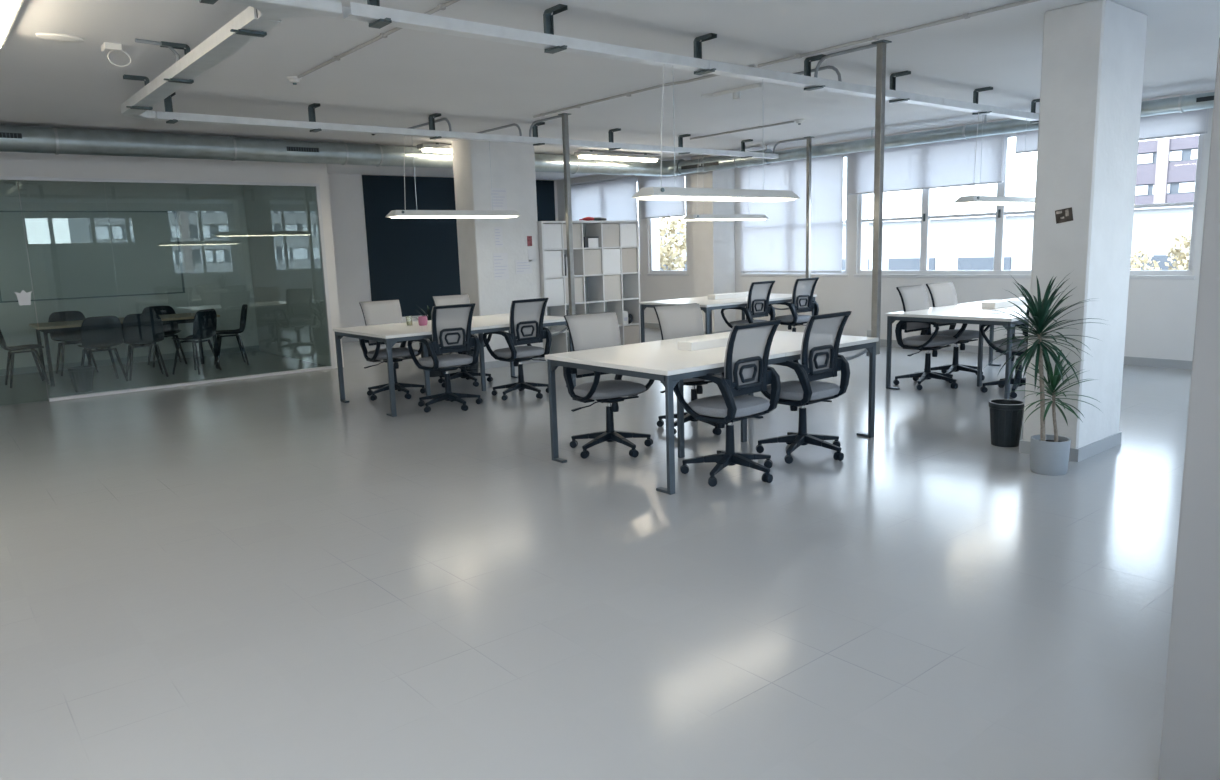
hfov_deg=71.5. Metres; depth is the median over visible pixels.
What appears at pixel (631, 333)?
storage box
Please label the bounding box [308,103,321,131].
bracket
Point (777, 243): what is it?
roller blind
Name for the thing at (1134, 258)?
street tree
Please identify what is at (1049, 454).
pot
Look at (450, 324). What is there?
office chair
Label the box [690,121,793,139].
conduit
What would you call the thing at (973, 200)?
pendant lamp
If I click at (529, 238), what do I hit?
postcard
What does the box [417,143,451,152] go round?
fluorescent fixture
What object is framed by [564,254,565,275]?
binder
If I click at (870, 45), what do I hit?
conduit
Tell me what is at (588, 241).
box
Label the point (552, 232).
storage box
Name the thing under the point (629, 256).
storage box
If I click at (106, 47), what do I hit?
junction box
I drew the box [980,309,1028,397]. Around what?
office chair
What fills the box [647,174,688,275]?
window
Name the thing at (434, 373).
potted plant
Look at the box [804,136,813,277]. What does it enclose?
pole
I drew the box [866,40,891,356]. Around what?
pole
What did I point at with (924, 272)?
window
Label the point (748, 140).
bracket
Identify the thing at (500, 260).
paper sheet
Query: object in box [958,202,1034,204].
diffuser
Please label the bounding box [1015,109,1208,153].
roller blind
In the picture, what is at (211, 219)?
wall
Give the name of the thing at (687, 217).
pendant lamp
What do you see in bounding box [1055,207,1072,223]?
print
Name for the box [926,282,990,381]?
office chair
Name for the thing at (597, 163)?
grille
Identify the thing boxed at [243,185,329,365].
wall
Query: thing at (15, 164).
wall
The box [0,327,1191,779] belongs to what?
floor
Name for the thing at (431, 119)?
bracket
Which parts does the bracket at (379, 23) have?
bracket arm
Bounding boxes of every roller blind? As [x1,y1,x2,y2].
[571,176,637,220]
[640,174,684,218]
[740,154,843,272]
[847,134,1004,194]
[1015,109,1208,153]
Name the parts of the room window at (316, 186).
pane, pane, rail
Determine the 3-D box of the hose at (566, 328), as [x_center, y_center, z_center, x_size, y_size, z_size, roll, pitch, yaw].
[-0.768,-0.641,9.203,0.675,0.157,0.034,-3,10,-8]
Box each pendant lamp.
[386,135,520,217]
[632,64,799,201]
[682,154,768,220]
[954,113,1034,204]
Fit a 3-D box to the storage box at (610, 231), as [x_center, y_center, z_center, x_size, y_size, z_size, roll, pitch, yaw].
[-0.089,-2.191,12.025,0.314,0.322,0.310,-10,12,-39]
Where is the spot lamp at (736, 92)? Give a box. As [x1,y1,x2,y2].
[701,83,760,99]
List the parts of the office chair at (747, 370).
armrest, tension knob, seat, armrest, frame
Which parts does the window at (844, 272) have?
sill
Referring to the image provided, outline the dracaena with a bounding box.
[987,273,1102,475]
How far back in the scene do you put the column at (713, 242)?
13.65 m
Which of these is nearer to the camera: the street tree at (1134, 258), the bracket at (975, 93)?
the bracket at (975, 93)
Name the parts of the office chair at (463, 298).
armrest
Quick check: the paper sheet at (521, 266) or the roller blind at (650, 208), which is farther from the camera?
the roller blind at (650, 208)
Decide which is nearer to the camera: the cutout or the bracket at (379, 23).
the bracket at (379, 23)
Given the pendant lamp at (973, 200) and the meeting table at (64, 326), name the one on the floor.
the meeting table at (64, 326)
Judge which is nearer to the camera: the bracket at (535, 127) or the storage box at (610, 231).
the bracket at (535, 127)
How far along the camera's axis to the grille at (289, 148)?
9.97 m
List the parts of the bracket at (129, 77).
bracket arm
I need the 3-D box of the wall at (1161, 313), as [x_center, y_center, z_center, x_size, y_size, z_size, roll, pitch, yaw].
[3.824,-2.072,11.898,0.280,2.870,15.510,-10,12,-39]
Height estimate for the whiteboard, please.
1.240 m
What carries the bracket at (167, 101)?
hanging from the ceiling
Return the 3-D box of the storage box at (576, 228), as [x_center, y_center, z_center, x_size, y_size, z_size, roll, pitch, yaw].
[-0.613,-2.103,11.600,0.314,0.322,0.310,-10,12,-39]
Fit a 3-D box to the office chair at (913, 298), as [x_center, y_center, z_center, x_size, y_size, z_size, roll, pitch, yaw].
[3.218,-0.538,8.508,0.640,1.002,0.603,-9,12,-37]
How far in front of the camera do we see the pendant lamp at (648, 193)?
5.79 m
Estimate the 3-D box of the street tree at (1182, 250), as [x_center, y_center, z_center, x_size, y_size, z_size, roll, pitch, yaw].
[10.436,2.364,15.641,0.896,10.472,0.923,-10,12,-39]
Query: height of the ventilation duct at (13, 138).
0.274 m
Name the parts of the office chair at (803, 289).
armrest, seat, armrest, frame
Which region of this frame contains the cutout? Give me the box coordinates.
[14,290,31,304]
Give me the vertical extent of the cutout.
0.165 m
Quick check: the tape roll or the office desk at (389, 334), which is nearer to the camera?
the office desk at (389, 334)
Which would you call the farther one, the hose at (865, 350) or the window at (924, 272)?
the window at (924, 272)
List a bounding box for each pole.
[558,113,575,314]
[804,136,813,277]
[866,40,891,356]
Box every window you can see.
[0,176,334,405]
[636,179,641,275]
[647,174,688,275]
[740,153,847,276]
[854,133,1203,279]
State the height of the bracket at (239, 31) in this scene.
0.236 m
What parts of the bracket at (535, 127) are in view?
bracket arm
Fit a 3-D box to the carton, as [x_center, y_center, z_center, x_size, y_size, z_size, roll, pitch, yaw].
[0.179,-1.052,12.316,0.100,0.190,0.151,-10,12,-39]
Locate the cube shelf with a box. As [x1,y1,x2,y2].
[538,220,640,360]
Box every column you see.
[452,139,542,361]
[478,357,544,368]
[691,155,735,331]
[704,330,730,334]
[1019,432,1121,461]
[1023,0,1146,448]
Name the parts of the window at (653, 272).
sill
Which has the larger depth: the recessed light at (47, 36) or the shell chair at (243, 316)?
the shell chair at (243, 316)
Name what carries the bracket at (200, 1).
hanging from the ceiling
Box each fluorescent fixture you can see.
[0,0,23,46]
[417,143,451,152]
[574,150,660,161]
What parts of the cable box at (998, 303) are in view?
lid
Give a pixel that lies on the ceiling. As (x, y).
(405, 77)
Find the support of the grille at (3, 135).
attached to the ventilation duct at (13, 138)
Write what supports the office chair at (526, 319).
on the floor
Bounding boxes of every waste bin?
[67,365,94,391]
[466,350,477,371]
[989,399,1024,446]
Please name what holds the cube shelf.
on the floor
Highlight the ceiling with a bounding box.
[0,0,1219,179]
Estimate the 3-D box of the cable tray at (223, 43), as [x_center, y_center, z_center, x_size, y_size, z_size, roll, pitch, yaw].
[-2.758,-2.053,5.479,0.130,0.070,3.318,-10,12,-39]
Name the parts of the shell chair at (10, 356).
leg, leg, under frame, leg, leg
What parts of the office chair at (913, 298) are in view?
frame, armrest, seat, tension knob, armrest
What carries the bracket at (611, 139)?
hanging from the ceiling
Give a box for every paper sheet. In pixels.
[490,188,506,208]
[493,253,508,279]
[494,227,502,247]
[515,260,531,273]
[528,248,536,261]
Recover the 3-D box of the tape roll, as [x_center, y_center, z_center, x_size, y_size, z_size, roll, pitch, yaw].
[0.262,-1.042,12.361,0.150,0.150,0.050,-10,12,-39]
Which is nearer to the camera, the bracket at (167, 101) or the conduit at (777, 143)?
the bracket at (167, 101)
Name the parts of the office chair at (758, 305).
armrest, seat, armrest, frame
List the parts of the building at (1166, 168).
window panel, window panel, window panel, window panel, window panel, window panel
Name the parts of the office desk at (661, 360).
leg, leg, leg, desk frame, leg, leg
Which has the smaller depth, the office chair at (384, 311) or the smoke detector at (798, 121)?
the office chair at (384, 311)
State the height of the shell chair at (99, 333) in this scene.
0.849 m
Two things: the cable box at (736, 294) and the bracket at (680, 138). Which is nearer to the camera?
the bracket at (680, 138)
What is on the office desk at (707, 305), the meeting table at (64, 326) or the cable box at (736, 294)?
the cable box at (736, 294)
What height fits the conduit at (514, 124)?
0.191 m
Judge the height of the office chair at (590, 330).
1.002 m
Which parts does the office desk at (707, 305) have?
leg, leg, leg, desk frame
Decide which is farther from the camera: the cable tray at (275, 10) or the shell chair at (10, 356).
the shell chair at (10, 356)
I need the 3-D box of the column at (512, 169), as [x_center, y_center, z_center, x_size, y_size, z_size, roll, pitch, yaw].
[-1.449,-1.769,11.101,0.960,2.870,0.460,-10,12,-39]
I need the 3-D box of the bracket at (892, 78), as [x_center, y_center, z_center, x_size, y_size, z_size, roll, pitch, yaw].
[2.474,-2.581,7.226,0.060,0.236,0.171,-10,12,-39]
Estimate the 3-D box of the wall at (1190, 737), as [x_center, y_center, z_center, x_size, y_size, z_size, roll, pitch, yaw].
[1.867,0.173,1.744,0.110,1.925,1.150,-10,12,-39]
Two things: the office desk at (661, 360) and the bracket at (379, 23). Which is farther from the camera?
the office desk at (661, 360)
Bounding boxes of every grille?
[0,132,21,138]
[287,146,317,151]
[596,162,618,165]
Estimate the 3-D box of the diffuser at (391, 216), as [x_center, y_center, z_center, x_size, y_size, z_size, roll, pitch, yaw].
[-1.611,-1.817,8.903,1.400,0.014,0.180,-10,12,-39]
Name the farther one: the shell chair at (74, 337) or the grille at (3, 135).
the shell chair at (74, 337)
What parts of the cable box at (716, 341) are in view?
lid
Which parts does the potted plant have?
pot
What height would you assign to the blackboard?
2.500 m
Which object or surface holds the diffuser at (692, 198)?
attached to the pendant lamp at (648, 193)
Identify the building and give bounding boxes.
[659,205,1192,269]
[1134,135,1198,204]
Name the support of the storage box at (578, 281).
on the cube shelf
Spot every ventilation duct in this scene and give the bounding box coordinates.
[0,124,684,176]
[678,92,1214,173]
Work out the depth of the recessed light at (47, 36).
5.19 m
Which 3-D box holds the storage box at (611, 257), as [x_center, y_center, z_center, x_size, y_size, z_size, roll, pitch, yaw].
[-0.073,-1.835,12.079,0.314,0.342,0.324,-10,12,-39]
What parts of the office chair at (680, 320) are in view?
frame, tension knob, seat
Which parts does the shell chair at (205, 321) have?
leg, under frame, leg, leg, leg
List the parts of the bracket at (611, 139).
bracket arm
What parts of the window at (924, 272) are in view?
sill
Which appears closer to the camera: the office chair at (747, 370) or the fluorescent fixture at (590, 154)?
the office chair at (747, 370)
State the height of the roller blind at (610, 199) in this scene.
1.481 m
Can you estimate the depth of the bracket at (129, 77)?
6.41 m
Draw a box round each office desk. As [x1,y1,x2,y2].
[333,313,575,416]
[545,331,878,494]
[639,293,816,342]
[886,299,1028,398]
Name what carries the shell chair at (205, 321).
on the floor
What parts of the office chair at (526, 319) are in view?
armrest, seat, frame, armrest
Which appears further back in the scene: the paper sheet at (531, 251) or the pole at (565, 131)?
the paper sheet at (531, 251)
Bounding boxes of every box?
[101,42,130,66]
[543,224,561,248]
[544,250,562,276]
[546,278,563,304]
[563,224,580,247]
[565,277,582,302]
[583,237,598,247]
[584,249,601,274]
[602,223,618,246]
[603,249,620,273]
[604,275,620,299]
[621,223,636,245]
[622,248,636,272]
[624,325,638,344]
[677,335,728,350]
[708,291,748,299]
[982,297,1027,308]
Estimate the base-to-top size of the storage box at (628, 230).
0.322 m
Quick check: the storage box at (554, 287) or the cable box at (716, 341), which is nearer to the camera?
the cable box at (716, 341)
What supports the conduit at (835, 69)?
hanging from the ceiling
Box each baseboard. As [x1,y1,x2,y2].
[0,345,259,375]
[341,337,358,342]
[644,323,1191,368]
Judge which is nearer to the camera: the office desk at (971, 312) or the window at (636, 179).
the office desk at (971, 312)
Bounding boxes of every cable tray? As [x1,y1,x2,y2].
[121,6,280,114]
[121,110,778,158]
[218,0,1038,121]
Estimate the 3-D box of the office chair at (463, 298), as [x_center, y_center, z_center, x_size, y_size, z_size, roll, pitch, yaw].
[-1.670,-0.564,9.601,0.640,1.002,0.603,-9,12,-35]
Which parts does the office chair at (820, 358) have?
armrest, tension knob, seat, armrest, frame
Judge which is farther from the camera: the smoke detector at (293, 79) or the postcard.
the postcard
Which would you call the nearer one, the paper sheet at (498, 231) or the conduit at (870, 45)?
the conduit at (870, 45)
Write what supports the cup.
on the office desk at (389, 334)
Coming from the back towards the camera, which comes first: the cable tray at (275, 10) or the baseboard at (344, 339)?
the baseboard at (344, 339)
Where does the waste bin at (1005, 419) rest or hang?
on the floor
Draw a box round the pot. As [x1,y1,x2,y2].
[1030,434,1070,475]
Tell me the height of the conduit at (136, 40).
0.172 m
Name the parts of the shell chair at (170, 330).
leg, leg, leg, leg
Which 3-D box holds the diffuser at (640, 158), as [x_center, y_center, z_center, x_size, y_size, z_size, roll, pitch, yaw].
[0.136,-3.419,12.543,1.430,0.036,0.125,-10,12,-39]
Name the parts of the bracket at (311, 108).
bracket arm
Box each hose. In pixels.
[551,327,567,335]
[845,349,867,360]
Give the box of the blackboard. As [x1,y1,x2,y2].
[362,175,555,316]
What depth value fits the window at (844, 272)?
12.58 m
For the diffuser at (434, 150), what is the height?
0.036 m
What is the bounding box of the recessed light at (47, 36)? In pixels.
[35,33,83,42]
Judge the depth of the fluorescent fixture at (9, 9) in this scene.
4.38 m
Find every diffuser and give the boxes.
[391,216,516,217]
[422,148,451,152]
[578,155,656,161]
[639,196,793,201]
[686,219,765,220]
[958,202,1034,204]
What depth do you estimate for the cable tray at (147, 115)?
8.43 m
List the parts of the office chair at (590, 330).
armrest, lever, frame, seat, tension knob, armrest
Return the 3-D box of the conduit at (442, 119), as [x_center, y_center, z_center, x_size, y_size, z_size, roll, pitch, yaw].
[-1.986,-2.787,9.165,0.026,0.191,1.073,-10,12,-39]
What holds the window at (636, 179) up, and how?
in the wall at (1161, 313)
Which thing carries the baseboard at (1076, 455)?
attached to the column at (1092, 70)
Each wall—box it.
[0,152,343,367]
[0,173,557,368]
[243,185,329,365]
[557,90,1214,360]
[1158,38,1219,779]
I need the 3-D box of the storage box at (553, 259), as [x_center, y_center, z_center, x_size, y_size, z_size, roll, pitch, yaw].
[-0.855,-1.705,11.454,0.293,0.342,0.310,-10,12,-39]
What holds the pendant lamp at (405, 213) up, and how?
hanging from the cable tray at (147, 115)
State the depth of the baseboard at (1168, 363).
9.50 m
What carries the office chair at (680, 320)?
on the floor
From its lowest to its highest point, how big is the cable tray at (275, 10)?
0.061 m
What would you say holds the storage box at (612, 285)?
on the cube shelf
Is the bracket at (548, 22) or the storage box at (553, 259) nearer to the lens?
the bracket at (548, 22)
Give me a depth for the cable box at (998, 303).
8.60 m
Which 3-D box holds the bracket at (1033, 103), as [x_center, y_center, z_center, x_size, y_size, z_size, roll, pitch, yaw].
[4.501,-2.922,8.867,0.060,0.236,0.171,-10,12,-39]
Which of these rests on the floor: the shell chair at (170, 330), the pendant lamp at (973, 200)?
the shell chair at (170, 330)
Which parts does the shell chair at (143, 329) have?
leg, leg, under frame, leg, leg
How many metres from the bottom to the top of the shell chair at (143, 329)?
0.849 m
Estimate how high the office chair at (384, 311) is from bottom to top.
1.002 m
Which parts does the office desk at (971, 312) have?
leg, desk frame, leg, leg, leg, leg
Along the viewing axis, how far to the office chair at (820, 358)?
5.79 m
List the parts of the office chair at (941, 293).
frame, armrest, seat, tension knob, armrest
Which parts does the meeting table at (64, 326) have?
leg, leg, table frame, leg, leg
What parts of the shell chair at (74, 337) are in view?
leg, leg, under frame, leg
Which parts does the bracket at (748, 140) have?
bracket arm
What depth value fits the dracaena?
5.25 m
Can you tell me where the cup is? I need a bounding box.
[418,316,427,325]
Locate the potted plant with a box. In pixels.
[413,305,442,376]
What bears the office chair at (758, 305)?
on the floor
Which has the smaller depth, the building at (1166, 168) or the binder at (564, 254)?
the binder at (564, 254)
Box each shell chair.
[0,330,49,387]
[48,311,98,375]
[77,316,127,380]
[122,313,168,380]
[142,306,186,366]
[171,309,221,374]
[214,304,248,364]
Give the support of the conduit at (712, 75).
attached to the ceiling
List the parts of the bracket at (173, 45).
bracket arm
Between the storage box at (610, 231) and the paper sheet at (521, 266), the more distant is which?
the storage box at (610, 231)
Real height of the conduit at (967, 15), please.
0.028 m
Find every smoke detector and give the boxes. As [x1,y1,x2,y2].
[287,76,301,84]
[795,119,803,124]
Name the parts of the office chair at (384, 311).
armrest, frame, seat, tension knob, armrest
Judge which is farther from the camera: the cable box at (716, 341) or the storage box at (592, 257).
the storage box at (592, 257)
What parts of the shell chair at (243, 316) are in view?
leg, under frame, leg, leg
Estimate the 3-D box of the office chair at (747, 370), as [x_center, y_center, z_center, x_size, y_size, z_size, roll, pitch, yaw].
[0.784,0.058,5.423,0.640,1.002,0.603,-10,13,-42]
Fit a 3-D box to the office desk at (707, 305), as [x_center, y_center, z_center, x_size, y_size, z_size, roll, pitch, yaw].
[1.623,-0.866,11.517,2.160,0.757,1.250,-10,12,-39]
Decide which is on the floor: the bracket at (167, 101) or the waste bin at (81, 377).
the waste bin at (81, 377)
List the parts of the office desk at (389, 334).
leg, leg, leg, desk frame, leg, leg, leg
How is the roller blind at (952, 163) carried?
attached to the window at (924, 272)
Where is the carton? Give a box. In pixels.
[624,311,627,323]
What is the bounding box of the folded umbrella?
[579,217,606,220]
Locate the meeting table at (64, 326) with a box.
[29,313,219,386]
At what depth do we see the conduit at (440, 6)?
5.53 m
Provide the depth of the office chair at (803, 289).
11.32 m
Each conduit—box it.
[135,39,179,61]
[297,0,459,77]
[409,118,451,130]
[476,123,521,135]
[529,115,561,136]
[533,65,755,117]
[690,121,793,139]
[758,0,1039,66]
[773,138,806,153]
[792,66,841,81]
[814,44,876,77]
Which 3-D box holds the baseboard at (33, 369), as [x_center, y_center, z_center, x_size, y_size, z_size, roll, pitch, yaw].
[-8.650,-0.202,11.543,7.530,0.090,0.015,-10,12,-39]
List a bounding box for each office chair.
[359,300,425,400]
[407,303,482,412]
[432,294,492,387]
[483,298,551,400]
[563,311,654,458]
[654,303,732,434]
[673,320,780,486]
[721,281,774,327]
[756,311,851,463]
[769,277,818,331]
[893,285,966,389]
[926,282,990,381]
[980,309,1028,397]
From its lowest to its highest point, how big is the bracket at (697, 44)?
0.236 m
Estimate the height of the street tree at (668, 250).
11.728 m
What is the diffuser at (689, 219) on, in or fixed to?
attached to the pendant lamp at (687, 217)
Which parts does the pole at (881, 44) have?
ceiling plate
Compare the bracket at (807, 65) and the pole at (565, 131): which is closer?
the bracket at (807, 65)
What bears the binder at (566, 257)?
on the cube shelf
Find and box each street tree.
[637,214,686,269]
[1130,248,1161,269]
[1165,233,1190,269]
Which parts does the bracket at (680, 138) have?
bracket arm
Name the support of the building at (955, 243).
on the ground
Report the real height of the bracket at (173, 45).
0.236 m
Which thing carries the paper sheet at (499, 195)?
attached to the column at (512, 169)
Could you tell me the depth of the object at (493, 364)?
11.01 m
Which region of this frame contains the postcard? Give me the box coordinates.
[527,236,531,245]
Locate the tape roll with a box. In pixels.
[628,313,632,323]
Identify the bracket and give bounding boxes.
[123,74,152,109]
[160,41,193,83]
[164,92,177,123]
[199,0,217,3]
[230,9,266,36]
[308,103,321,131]
[367,0,391,28]
[428,113,441,139]
[532,122,544,145]
[543,4,567,53]
[608,128,620,150]
[678,134,690,154]
[693,33,716,74]
[741,139,752,158]
[804,54,825,90]
[889,71,910,102]
[972,86,992,114]
[1030,99,1039,123]
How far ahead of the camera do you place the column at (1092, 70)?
5.45 m
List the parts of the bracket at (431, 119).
bracket arm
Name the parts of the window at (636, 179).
frame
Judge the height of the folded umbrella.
0.053 m
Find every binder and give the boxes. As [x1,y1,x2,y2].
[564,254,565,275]
[566,257,567,275]
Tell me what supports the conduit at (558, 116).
hanging from the ceiling
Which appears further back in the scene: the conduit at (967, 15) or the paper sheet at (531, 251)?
the paper sheet at (531, 251)
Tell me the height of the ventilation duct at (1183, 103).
0.228 m
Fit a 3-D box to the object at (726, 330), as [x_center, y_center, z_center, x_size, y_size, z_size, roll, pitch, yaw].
[1.736,-0.956,14.066,0.544,0.085,0.504,-10,12,-39]
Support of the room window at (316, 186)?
in the wall at (15, 164)
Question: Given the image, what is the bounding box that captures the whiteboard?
[0,211,184,302]

